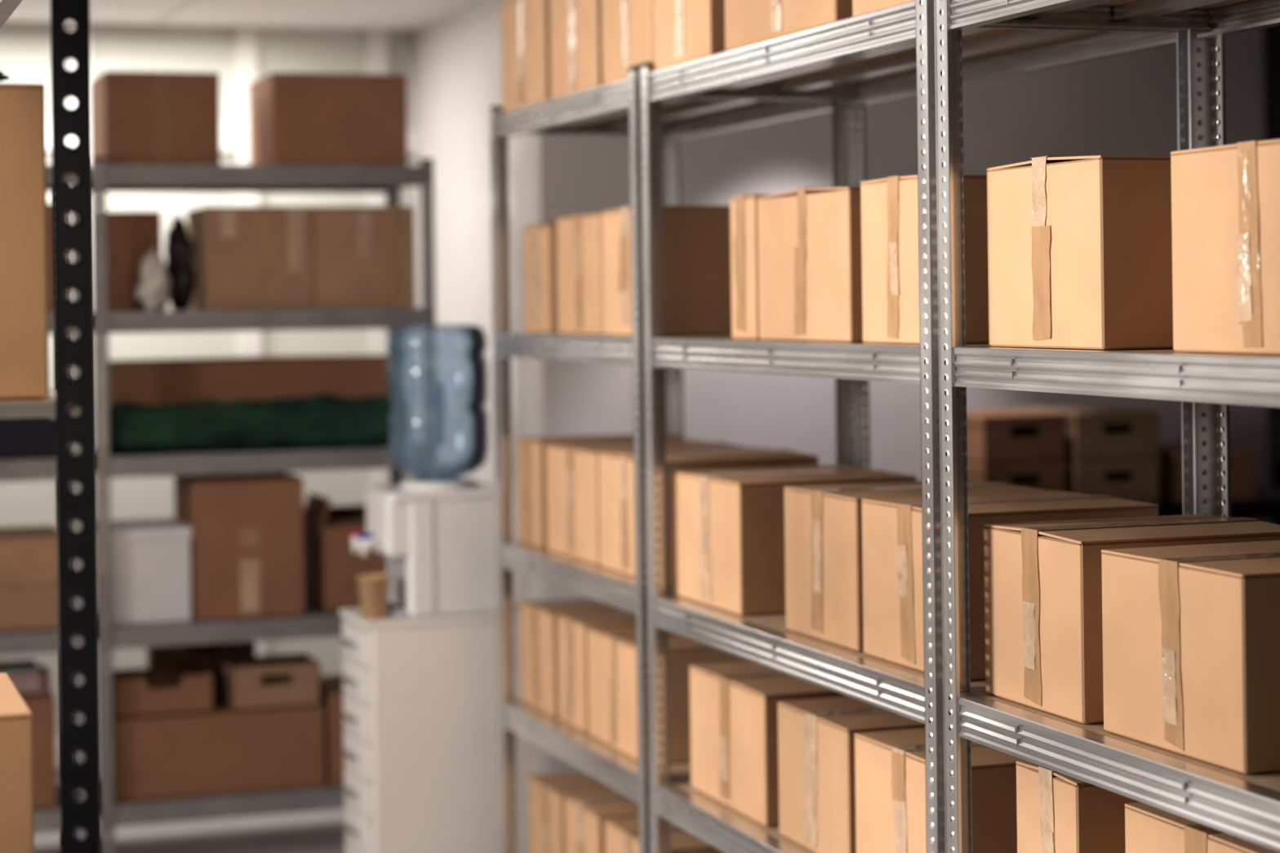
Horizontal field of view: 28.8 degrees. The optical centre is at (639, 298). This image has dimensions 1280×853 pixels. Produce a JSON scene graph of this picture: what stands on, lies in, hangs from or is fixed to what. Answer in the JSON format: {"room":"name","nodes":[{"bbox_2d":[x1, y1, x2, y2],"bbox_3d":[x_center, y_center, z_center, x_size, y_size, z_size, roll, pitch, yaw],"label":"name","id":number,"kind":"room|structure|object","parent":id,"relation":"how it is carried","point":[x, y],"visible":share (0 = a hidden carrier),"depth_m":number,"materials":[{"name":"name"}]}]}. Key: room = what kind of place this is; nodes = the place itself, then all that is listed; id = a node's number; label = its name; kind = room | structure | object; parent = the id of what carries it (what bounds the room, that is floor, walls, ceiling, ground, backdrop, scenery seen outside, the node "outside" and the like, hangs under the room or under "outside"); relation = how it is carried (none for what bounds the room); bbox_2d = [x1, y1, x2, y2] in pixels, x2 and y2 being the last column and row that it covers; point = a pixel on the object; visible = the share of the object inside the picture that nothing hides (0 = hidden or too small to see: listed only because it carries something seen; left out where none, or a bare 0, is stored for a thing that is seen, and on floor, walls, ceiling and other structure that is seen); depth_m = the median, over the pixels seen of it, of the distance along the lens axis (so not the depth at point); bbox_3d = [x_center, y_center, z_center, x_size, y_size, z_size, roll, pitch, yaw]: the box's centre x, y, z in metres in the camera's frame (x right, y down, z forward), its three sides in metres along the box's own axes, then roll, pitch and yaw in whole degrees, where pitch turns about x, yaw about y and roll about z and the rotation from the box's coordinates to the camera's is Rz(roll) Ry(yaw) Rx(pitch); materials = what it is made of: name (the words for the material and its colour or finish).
{"room":"warehouse","nodes":[
{"label":"warehouse","id":0,"kind":"room"},
{"bbox_2d":[34,777,346,852],"bbox_3d":[0.521,1.593,3.750,8.800,0.100,10.160,-1,0,-19],"label":"floor","id":1,"kind":"structure","parent":0,"point":[317,831],"depth_m":7.25,"materials":[{"name":"grey concrete"}]},
{"bbox_2d":[0,163,87,840],"bbox_3d":[-2.036,0.599,6.827,0.991,1.956,0.446,-1,0,-19],"label":"storage rack","id":2,"kind":"object","parent":1,"relation":"on","point":[47,820],"visible":0.11,"depth_m":6.75,"materials":[{"name":"grey metal"}]},
{"bbox_2d":[0,417,56,458],"bbox_3d":[-1.874,0.354,6.884,0.525,0.168,0.360,-1,0,-19],"label":"storage box","id":3,"kind":"object","parent":2,"relation":"in","point":[24,437],"visible":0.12,"depth_m":6.77,"materials":[{"name":"black plastic"}]},
{"bbox_2d":[0,524,58,631],"bbox_3d":[-1.812,0.777,6.903,0.395,0.255,0.351,-1,0,-19],"label":"cardboard box","id":4,"kind":"object","parent":2,"relation":"in","point":[28,562],"visible":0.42,"depth_m":6.77,"materials":[{"name":"brown cardboard"}]},
{"bbox_2d":[19,688,56,808],"bbox_3d":[-1.813,1.240,6.901,0.340,0.303,0.355,-1,0,-19],"label":"cardboard box","id":5,"kind":"object","parent":2,"relation":"in","point":[42,705],"visible":0.46,"depth_m":6.78,"materials":[{"name":"brown cardboard"}]},
{"bbox_2d":[0,659,51,693],"bbox_3d":[-1.811,1.053,6.898,0.339,0.062,0.221,-1,0,-19],"label":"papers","id":6,"kind":"object","parent":5,"relation":"on","point":[27,677],"visible":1,"depth_m":6.84,"materials":[{"name":"pink paper"}]},
{"bbox_2d":[46,202,54,312],"bbox_3d":[-1.830,-0.110,6.901,0.380,0.303,0.355,-1,0,-18],"label":"cardboard box","id":7,"kind":"object","parent":2,"relation":"in","point":[50,250],"visible":0.14,"depth_m":6.79,"materials":[{"name":"brown cardboard"}]},
{"bbox_2d":[0,0,100,852],"bbox_3d":[-1.095,0.531,3.534,0.456,2.066,1.606,-1,0,-19],"label":"storage rack","id":8,"kind":"object","parent":1,"relation":"on","point":[71,405],"visible":0.99,"depth_m":2.84,"materials":[{"name":"metal"}]},
{"bbox_2d":[0,672,34,852],"bbox_3d":[-0.923,0.642,2.977,0.357,0.319,0.343,-1,0,-19],"label":"cardboard box","id":9,"kind":"object","parent":8,"relation":"in","point":[16,758],"visible":1,"depth_m":2.87,"materials":[{"name":"brown cardboard"}]},
{"bbox_2d":[0,83,48,399],"bbox_3d":[-0.917,-0.064,2.983,0.370,0.364,0.343,-1,0,-19],"label":"cardboard box","id":10,"kind":"object","parent":8,"relation":"in","point":[24,326],"visible":1,"depth_m":2.87,"materials":[{"name":"brown cardboard"}]},
{"bbox_2d":[0,71,10,80],"bbox_3d":[-0.899,-0.270,2.974,0.269,0.045,0.271,-1,0,22],"label":"cloth","id":11,"kind":"object","parent":10,"relation":"on","point":[2,77],"visible":1,"depth_m":2.97,"materials":[{"name":"fabric"}]},
{"bbox_2d":[77,156,437,852],"bbox_3d":[-1.101,0.587,7.151,0.961,1.956,0.446,-1,0,-19],"label":"storage rack","id":12,"kind":"object","parent":1,"relation":"on","point":[113,178],"visible":0.41,"depth_m":6.91,"materials":[{"name":"grey metal"}]},
{"bbox_2d":[97,211,161,311],"bbox_3d":[-1.463,-0.104,7.097,0.158,0.280,0.280,-1,0,-19],"label":"cardboard box","id":13,"kind":"object","parent":12,"relation":"in","point":[131,235],"visible":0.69,"depth_m":6.96,"materials":[{"name":"brown cardboard"}]},
{"bbox_2d":[102,517,192,626],"bbox_3d":[-1.406,0.768,7.034,0.233,0.263,0.340,-1,0,-19],"label":"storage box","id":14,"kind":"object","parent":12,"relation":"in","point":[151,557],"visible":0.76,"depth_m":6.88,"materials":[{"name":"cardboard"}]},
{"bbox_2d":[135,245,171,311],"bbox_3d":[-1.352,-0.057,6.915,0.089,0.183,0.058,-1,0,3],"label":"plastic bag","id":15,"kind":"object","parent":12,"relation":"in","point":[153,286],"visible":1,"depth_m":6.90,"materials":[{"name":"white plastic"}]},
{"bbox_2d":[90,71,220,164],"bbox_3d":[-1.379,-0.499,7.064,0.314,0.258,0.361,-1,0,-19],"label":"cardboard box","id":16,"kind":"object","parent":12,"relation":"on","point":[137,117],"visible":0.84,"depth_m":6.90,"materials":[{"name":"brown cardboard"}]},
{"bbox_2d":[164,213,195,311],"bbox_3d":[-1.297,-0.103,7.024,0.086,0.274,0.136,-1,0,-9],"label":"plastic bag","id":17,"kind":"object","parent":12,"relation":"in","point":[180,249],"visible":0.96,"depth_m":6.98,"materials":[{"name":"black plastic"}]},
{"bbox_2d":[104,699,324,802],"bbox_3d":[-1.226,1.270,7.109,0.587,0.227,0.360,-1,0,-19],"label":"cardboard box","id":18,"kind":"object","parent":12,"relation":"in","point":[224,750],"visible":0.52,"depth_m":6.94,"materials":[{"name":"brown cardboard"}]},
{"bbox_2d":[105,665,213,718],"bbox_3d":[-1.350,1.103,6.988,0.275,0.105,0.190,-1,0,-19],"label":"box","id":19,"kind":"object","parent":18,"relation":"on","point":[178,690],"visible":0.85,"depth_m":6.92,"materials":[{"name":"brown cardboard"}]},
{"bbox_2d":[146,640,255,700],"bbox_3d":[-1.270,1.071,7.207,0.290,0.165,0.140,-1,0,-19],"label":"box","id":20,"kind":"object","parent":18,"relation":"on","point":[208,655],"visible":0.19,"depth_m":7.15,"materials":[{"name":"brown cardboard"}]},
{"bbox_2d":[220,653,320,711],"bbox_3d":[-1.053,1.091,7.086,0.250,0.120,0.200,-1,0,-19],"label":"box","id":21,"kind":"object","parent":18,"relation":"on","point":[282,681],"visible":1,"depth_m":7.01,"materials":[{"name":"cardboard"}]},
{"bbox_2d":[173,471,304,621],"bbox_3d":[-1.152,0.698,7.138,0.308,0.396,0.361,-1,0,-19],"label":"cardboard box","id":22,"kind":"object","parent":12,"relation":"in","point":[247,540],"visible":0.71,"depth_m":6.97,"materials":[{"name":"brown cardboard"}]},
{"bbox_2d":[108,355,390,406],"bbox_3d":[-1.125,0.299,7.234,0.800,0.257,0.200,-1,0,-19],"label":"cardboard box","id":23,"kind":"object","parent":12,"relation":"in","point":[173,380],"visible":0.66,"depth_m":7.13,"materials":[{"name":"brown cardboard"}]},
{"bbox_2d":[186,206,314,310],"bbox_3d":[-1.121,-0.113,7.147,0.302,0.290,0.351,-1,0,-19],"label":"cardboard box","id":24,"kind":"object","parent":12,"relation":"in","point":[246,258],"visible":0.99,"depth_m":6.98,"materials":[{"name":"brown cardboard"}]},
{"bbox_2d":[109,393,409,455],"bbox_3d":[-1.075,0.351,7.032,0.838,0.155,0.174,-1,0,-19],"label":"tarp","id":25,"kind":"object","parent":12,"relation":"in","point":[324,420],"visible":0.88,"depth_m":6.96,"materials":[{"name":"green fabric"}]},
{"bbox_2d":[248,72,407,165],"bbox_3d":[-0.908,-0.507,7.228,0.388,0.262,0.360,-1,0,-19],"label":"cardboard box","id":26,"kind":"object","parent":12,"relation":"on","point":[296,118],"visible":0.97,"depth_m":7.06,"materials":[{"name":"brown cardboard"}]},
{"bbox_2d":[320,673,346,785],"bbox_3d":[-0.809,1.245,7.243,0.260,0.265,0.345,-1,0,-18],"label":"cardboard box","id":27,"kind":"object","parent":12,"relation":"in","point":[331,686],"visible":0.14,"depth_m":7.05,"materials":[{"name":"brown cardboard"}]},
{"bbox_2d":[302,492,386,613],"bbox_3d":[-0.845,0.732,7.245,0.235,0.321,0.303,-1,0,-19],"label":"open cardboard box","id":28,"kind":"object","parent":12,"relation":"in","point":[331,569],"visible":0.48,"depth_m":7.10,"materials":[{"name":"brown cardboard"}]},
{"bbox_2d":[312,206,415,308],"bbox_3d":[-0.838,-0.117,7.245,0.290,0.290,0.351,-1,0,-19],"label":"cardboard box","id":29,"kind":"object","parent":12,"relation":"in","point":[364,256],"visible":0.88,"depth_m":7.08,"materials":[{"name":"brown cardboard"}]},
{"bbox_2d":[339,601,543,852],"bbox_3d":[-0.527,1.187,6.513,0.488,0.740,0.304,-1,0,-19],"label":"base cabinet","id":30,"kind":"object","parent":1,"relation":"on","point":[420,714],"visible":0.91,"depth_m":6.37,"materials":[{"name":"beige metal"}]},
{"bbox_2d":[356,573,390,619],"bbox_3d":[-0.682,0.764,6.375,0.084,0.108,0.084,-1,0,-19],"label":"paper cup","id":31,"kind":"object","parent":30,"relation":"on","point":[373,588],"visible":1,"depth_m":6.34,"materials":[{"name":"brown paper"}]},
{"bbox_2d":[347,324,506,617],"bbox_3d":[-0.566,0.442,6.506,0.382,0.748,0.280,-1,0,-19],"label":"water dispenser","id":32,"kind":"object","parent":30,"relation":"on","point":[435,531],"visible":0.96,"depth_m":6.41,"materials":[{"name":"white plastic"}]},
{"bbox_2d":[489,65,854,852],"bbox_3d":[0.052,0.530,5.815,0.496,2.038,1.126,-1,0,-19],"label":"storage rack","id":33,"kind":"object","parent":1,"relation":"on","point":[614,108],"visible":0.5,"depth_m":5.81,"materials":[{"name":"metal"}]},
{"bbox_2d":[500,0,551,111],"bbox_3d":[-0.097,-0.604,6.104,0.405,0.274,0.383,-1,0,-18],"label":"cardboard box","id":34,"kind":"object","parent":33,"relation":"on","point":[525,24],"visible":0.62,"depth_m":6.01,"materials":[{"name":"brown cardboard"}]},
{"bbox_2d":[523,222,558,333],"bbox_3d":[-0.074,-0.053,6.143,0.385,0.269,0.226,-1,0,-18],"label":"cardboard box","id":35,"kind":"object","parent":33,"relation":"in","point":[540,238],"visible":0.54,"depth_m":6.05,"materials":[{"name":"brown cardboard"}]},
{"bbox_2d":[528,771,615,852],"bbox_3d":[-0.054,1.308,6.155,0.385,0.244,0.268,-1,0,-19],"label":"cardboard box","id":36,"kind":"object","parent":33,"relation":"in","point":[547,792],"visible":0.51,"depth_m":6.08,"materials":[{"name":"brown cardboard"}]},
{"bbox_2d":[520,597,625,717],"bbox_3d":[-0.076,0.881,6.187,0.385,0.252,0.278,-1,0,-19],"label":"cardboard box","id":37,"kind":"object","parent":33,"relation":"in","point":[539,619],"visible":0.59,"depth_m":6.10,"materials":[{"name":"brown cardboard"}]},
{"bbox_2d":[549,0,602,98],"bbox_3d":[0.035,-0.609,5.737,0.405,0.281,0.353,-1,0,-19],"label":"cardboard box","id":38,"kind":"object","parent":33,"relation":"on","point":[575,25],"visible":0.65,"depth_m":5.65,"materials":[{"name":"brown cardboard"}]},
{"bbox_2d":[555,213,604,334],"bbox_3d":[0.035,-0.059,5.851,0.385,0.277,0.333,-1,0,-19],"label":"cardboard box","id":39,"kind":"object","parent":33,"relation":"in","point":[579,237],"visible":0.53,"depth_m":5.77,"materials":[{"name":"brown cardboard"}]},
{"bbox_2d":[557,610,635,732],"bbox_3d":[0.016,0.880,5.936,0.385,0.252,0.203,-1,0,-19],"label":"cardboard box","id":40,"kind":"object","parent":33,"relation":"in","point":[573,691],"visible":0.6,"depth_m":5.85,"materials":[{"name":"brown cardboard"}]},
{"bbox_2d":[516,434,685,547],"bbox_3d":[-0.097,0.477,6.231,0.385,0.261,0.203,-1,0,-19],"label":"cardboard box","id":41,"kind":"object","parent":33,"relation":"in","point":[531,451],"visible":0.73,"depth_m":6.15,"materials":[{"name":"brown cardboard"}]},
{"bbox_2d":[564,791,638,852],"bbox_3d":[0.042,1.302,5.877,0.385,0.254,0.258,-1,0,-19],"label":"cardboard box","id":42,"kind":"object","parent":33,"relation":"in","point":[585,814],"visible":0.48,"depth_m":5.80,"materials":[{"name":"brown cardboard"}]},
{"bbox_2d":[601,0,654,84],"bbox_3d":[0.159,-0.612,5.388,0.405,0.284,0.343,-1,0,-19],"label":"cardboard box","id":43,"kind":"object","parent":33,"relation":"on","point":[627,25],"visible":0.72,"depth_m":5.33,"materials":[{"name":"brown cardboard"}]},
{"bbox_2d":[546,439,746,564],"bbox_3d":[0.015,0.476,5.908,0.385,0.259,0.378,-1,0,-20],"label":"cardboard box","id":44,"kind":"object","parent":33,"relation":"in","point":[571,468],"visible":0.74,"depth_m":5.83,"materials":[{"name":"brown cardboard"}]},
{"bbox_2d":[604,817,723,852],"bbox_3d":[0.157,1.303,5.551,0.385,0.248,0.348,-1,0,-19],"label":"cardboard box","id":45,"kind":"object","parent":33,"relation":"in","point":[621,835],"visible":0.39,"depth_m":5.50,"materials":[{"name":"brown cardboard"}]},
{"bbox_2d":[601,205,731,336],"bbox_3d":[0.150,-0.063,5.496,0.385,0.282,0.346,-1,0,-19],"label":"cardboard box","id":46,"kind":"object","parent":33,"relation":"in","point":[697,283],"visible":0.46,"depth_m":5.31,"materials":[{"name":"brown cardboard"}]},
{"bbox_2d":[586,624,749,763],"bbox_3d":[0.123,0.879,5.619,0.385,0.250,0.405,-1,0,-18],"label":"cardboard box","id":47,"kind":"object","parent":33,"relation":"in","point":[611,650],"visible":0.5,"depth_m":5.49,"materials":[{"name":"brown cardboard"}]},
{"bbox_2d":[598,447,817,582],"bbox_3d":[0.148,0.472,5.524,0.385,0.264,0.385,-1,0,-19],"label":"cardboard box","id":48,"kind":"object","parent":33,"relation":"in","point":[615,468],"visible":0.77,"depth_m":5.46,"materials":[{"name":"brown cardboard"}]},
{"bbox_2d":[640,0,1207,852],"bbox_3d":[0.469,0.525,4.609,0.496,2.038,1.370,-1,0,-19],"label":"storage rack","id":49,"kind":"object","parent":1,"relation":"on","point":[887,53],"visible":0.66,"depth_m":4.56,"materials":[{"name":"metal"}]},
{"bbox_2d":[653,0,725,70],"bbox_3d":[0.271,-0.610,5.044,0.404,0.278,0.338,-1,0,-18],"label":"cardboard box","id":50,"kind":"object","parent":49,"relation":"on","point":[685,30],"visible":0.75,"depth_m":4.95,"materials":[{"name":"brown cardboard"}]},
{"bbox_2d":[729,194,771,338],"bbox_3d":[0.378,-0.063,4.855,0.385,0.277,0.136,-1,0,-19],"label":"cardboard box","id":51,"kind":"object","parent":49,"relation":"in","point":[743,208],"visible":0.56,"depth_m":4.78,"materials":[{"name":"brown cardboard"}]},
{"bbox_2d":[688,661,847,826],"bbox_3d":[0.349,0.874,4.980,0.385,0.254,0.423,-1,0,-19],"label":"cardboard box","id":52,"kind":"object","parent":49,"relation":"in","point":[734,706],"visible":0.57,"depth_m":4.87,"materials":[{"name":"brown cardboard"}]},
{"bbox_2d":[724,0,853,51],"bbox_3d":[0.434,-0.619,4.566,0.405,0.291,0.528,-1,0,-19],"label":"cardboard box","id":53,"kind":"object","parent":49,"relation":"on","point":[747,22],"visible":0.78,"depth_m":4.51,"materials":[{"name":"brown cardboard"}]},
{"bbox_2d":[671,465,916,615],"bbox_3d":[0.308,0.483,5.063,0.385,0.260,0.386,-1,0,-19],"label":"cardboard box","id":54,"kind":"object","parent":49,"relation":"in","point":[728,553],"visible":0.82,"depth_m":4.91,"materials":[{"name":"brown cardboard"}]},
{"bbox_2d":[757,186,863,342],"bbox_3d":[0.472,-0.065,4.577,0.385,0.277,0.420,-1,0,-20],"label":"cardboard box","id":55,"kind":"object","parent":49,"relation":"in","point":[810,255],"visible":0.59,"depth_m":4.47,"materials":[{"name":"brown cardboard"}]},
{"bbox_2d":[777,696,924,852],"bbox_3d":[0.491,0.875,4.560,0.385,0.251,0.333,-1,0,-18],"label":"cardboard box","id":56,"kind":"object","parent":49,"relation":"in","point":[816,736],"visible":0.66,"depth_m":4.48,"materials":[{"name":"brown cardboard"}]},
{"bbox_2d":[852,0,912,16],"bbox_3d":[0.601,-0.619,4.105,0.405,0.287,0.348,-1,0,-19],"label":"cardboard box","id":57,"kind":"object","parent":49,"relation":"on","point":[859,6],"visible":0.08,"depth_m":4.13,"materials":[{"name":"brown cardboard"}]},
{"bbox_2d":[783,479,1047,651],"bbox_3d":[0.501,0.477,4.528,0.385,0.267,0.324,-1,0,-20],"label":"cardboard box","id":58,"kind":"object","parent":49,"relation":"in","point":[823,523],"visible":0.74,"depth_m":4.45,"materials":[{"name":"brown cardboard"}]},
{"bbox_2d":[860,174,988,344],"bbox_3d":[0.599,-0.067,4.204,0.385,0.278,0.251,-1,0,-19],"label":"cardboard box","id":59,"kind":"object","parent":49,"relation":"in","point":[889,205],"visible":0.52,"depth_m":4.10,"materials":[{"name":"brown cardboard"}]},
{"bbox_2d":[854,728,1025,852],"bbox_3d":[0.610,0.873,4.209,0.385,0.251,0.352,-1,0,-19],"label":"cardboard box","id":60,"kind":"object","parent":49,"relation":"in","point":[890,766],"visible":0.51,"depth_m":4.12,"materials":[{"name":"brown cardboard"}]},
{"bbox_2d":[861,490,1158,679],"bbox_3d":[0.619,0.474,4.189,0.385,0.270,0.345,-1,0,-19],"label":"cardboard box","id":61,"kind":"object","parent":49,"relation":"in","point":[892,526],"visible":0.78,"depth_m":4.12,"materials":[{"name":"brown cardboard"}]},
{"bbox_2d":[933,0,1279,852],"bbox_3d":[0.928,0.519,3.285,0.496,2.038,1.386,-1,0,-19],"label":"storage rack","id":62,"kind":"object","parent":1,"relation":"on","point":[1246,807],"visible":0.66,"depth_m":3.80,"materials":[{"name":"metal"}]},
{"bbox_2d":[1015,760,1140,852],"bbox_3d":[0.779,0.844,3.735,0.385,0.305,0.190,-1,0,-19],"label":"cardboard box","id":63,"kind":"object","parent":62,"relation":"in","point":[1057,812],"visible":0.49,"depth_m":3.62,"materials":[{"name":"brown cardboard"}]},
{"bbox_2d":[986,155,1173,349],"bbox_3d":[0.769,-0.070,3.725,0.385,0.281,0.344,-1,0,-20],"label":"cardboard box","id":64,"kind":"object","parent":62,"relation":"in","point":[1080,247],"visible":0.67,"depth_m":3.55,"materials":[{"name":"brown cardboard"}]},
{"bbox_2d":[983,514,1279,724],"bbox_3d":[0.761,0.474,3.764,0.385,0.267,0.309,-1,0,-19],"label":"cardboard box","id":65,"kind":"object","parent":62,"relation":"in","point":[1043,630],"visible":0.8,"depth_m":3.67,"materials":[{"name":"brown cardboard"}]},
{"bbox_2d":[1101,540,1279,774],"bbox_3d":[0.888,0.477,3.402,0.385,0.257,0.354,-1,0,-20],"label":"cardboard box","id":66,"kind":"object","parent":62,"relation":"in","point":[1191,633],"visible":1,"depth_m":3.29,"materials":[{"name":"brown cardboard"}]},
{"bbox_2d":[1124,802,1279,852],"bbox_3d":[0.917,0.846,3.341,0.385,0.296,0.389,-1,0,-18],"label":"cardboard box","id":67,"kind":"object","parent":62,"relation":"in","point":[1148,828],"visible":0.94,"depth_m":3.35,"materials":[{"name":"brown cardboard"}]},
{"bbox_2d":[1170,138,1279,355],"bbox_3d":[0.949,-0.067,3.213,0.385,0.269,0.368,-1,0,-19],"label":"cardboard box","id":68,"kind":"object","parent":62,"relation":"in","point":[1225,199],"visible":1,"depth_m":3.20,"materials":[{"name":"brown cardboard"}]},
{"bbox_2d":[1158,461,1279,524],"bbox_3d":[1.440,1.018,7.188,1.306,1.026,0.456,-1,0,-19],"label":"storage rack","id":69,"kind":"object","parent":1,"relation":"on","point":[1266,505],"visible":0.02,"depth_m":7.07,"materials":[{"name":"metal"}]},
{"bbox_2d":[926,461,1066,491],"bbox_3d":[1.005,0.521,7.034,0.256,0.131,0.366,-1,0,-19],"label":"box","id":70,"kind":"object","parent":69,"relation":"on","point":[1051,475],"visible":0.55,"depth_m":6.88,"materials":[{"name":"brown cardboard"}]},
{"bbox_2d":[966,408,1066,464],"bbox_3d":[1.004,0.388,7.034,0.256,0.131,0.366,-1,0,-19],"label":"box","id":71,"kind":"object","parent":70,"relation":"on","point":[994,436],"visible":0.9,"depth_m":6.87,"materials":[{"name":"brown cardboard"}]},
{"bbox_2d":[1065,457,1160,505],"bbox_3d":[1.276,0.517,7.122,0.266,0.131,0.376,-1,0,-19],"label":"box","id":72,"kind":"object","parent":69,"relation":"on","point":[1131,479],"visible":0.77,"depth_m":6.95,"materials":[{"name":"cardboard"}]},
{"bbox_2d":[1013,406,1159,461],"bbox_3d":[1.274,0.384,7.122,0.266,0.131,0.376,-1,0,-19],"label":"box","id":73,"kind":"object","parent":72,"relation":"on","point":[1091,433],"visible":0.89,"depth_m":6.96,"materials":[{"name":"cardboard"}]},
{"bbox_2d":[1159,443,1257,503],"bbox_3d":[1.577,0.506,7.232,0.266,0.146,0.366,-1,0,-19],"label":"box","id":74,"kind":"object","parent":69,"relation":"on","point":[1242,460],"visible":0.27,"depth_m":7.08,"materials":[{"name":"brown cardboard"}]},
{"bbox_2d":[413,0,547,773],"bbox_3d":[-0.477,0.316,7.897,0.100,2.480,1.480,-1,0,-19],"label":"wall","id":75,"kind":"structure","parent":0,"point":[457,56],"depth_m":7.93,"materials":[{"name":"white paint"}]},
{"bbox_2d":[0,22,1279,777],"bbox_3d":[-1.141,0.325,8.503,8.600,2.480,0.100,-1,0,-19],"label":"wall","id":76,"kind":"structure","parent":0,"point":[24,47],"depth_m":8.35,"materials":[{"name":"white paint"}]},
{"bbox_2d":[44,22,417,767],"bbox_3d":[-2.452,0.342,7.980,3.580,2.480,0.031,-1,0,-19],"label":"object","id":77,"kind":"structure","parent":76,"relation":"attached to","point":[237,140],"depth_m":8.36,"materials":[{"name":"white paint"}]},
{"bbox_2d":[5,0,1279,52],"bbox_3d":[0.487,-0.987,3.750,8.800,0.100,10.160,-1,0,-19],"label":"ceiling","id":78,"kind":"structure","parent":0,"point":[402,15],"depth_m":7.98,"materials":[{"name":"paint"}]},
{"bbox_2d":[538,28,1269,773],"bbox_3d":[0.849,0.299,7.616,2.419,2.480,0.100,-1,0,-19],"label":"wall","id":79,"kind":"structure","parent":0,"point":[1125,104],"depth_m":7.51,"materials":[{"name":"grey paint"}]}
]}

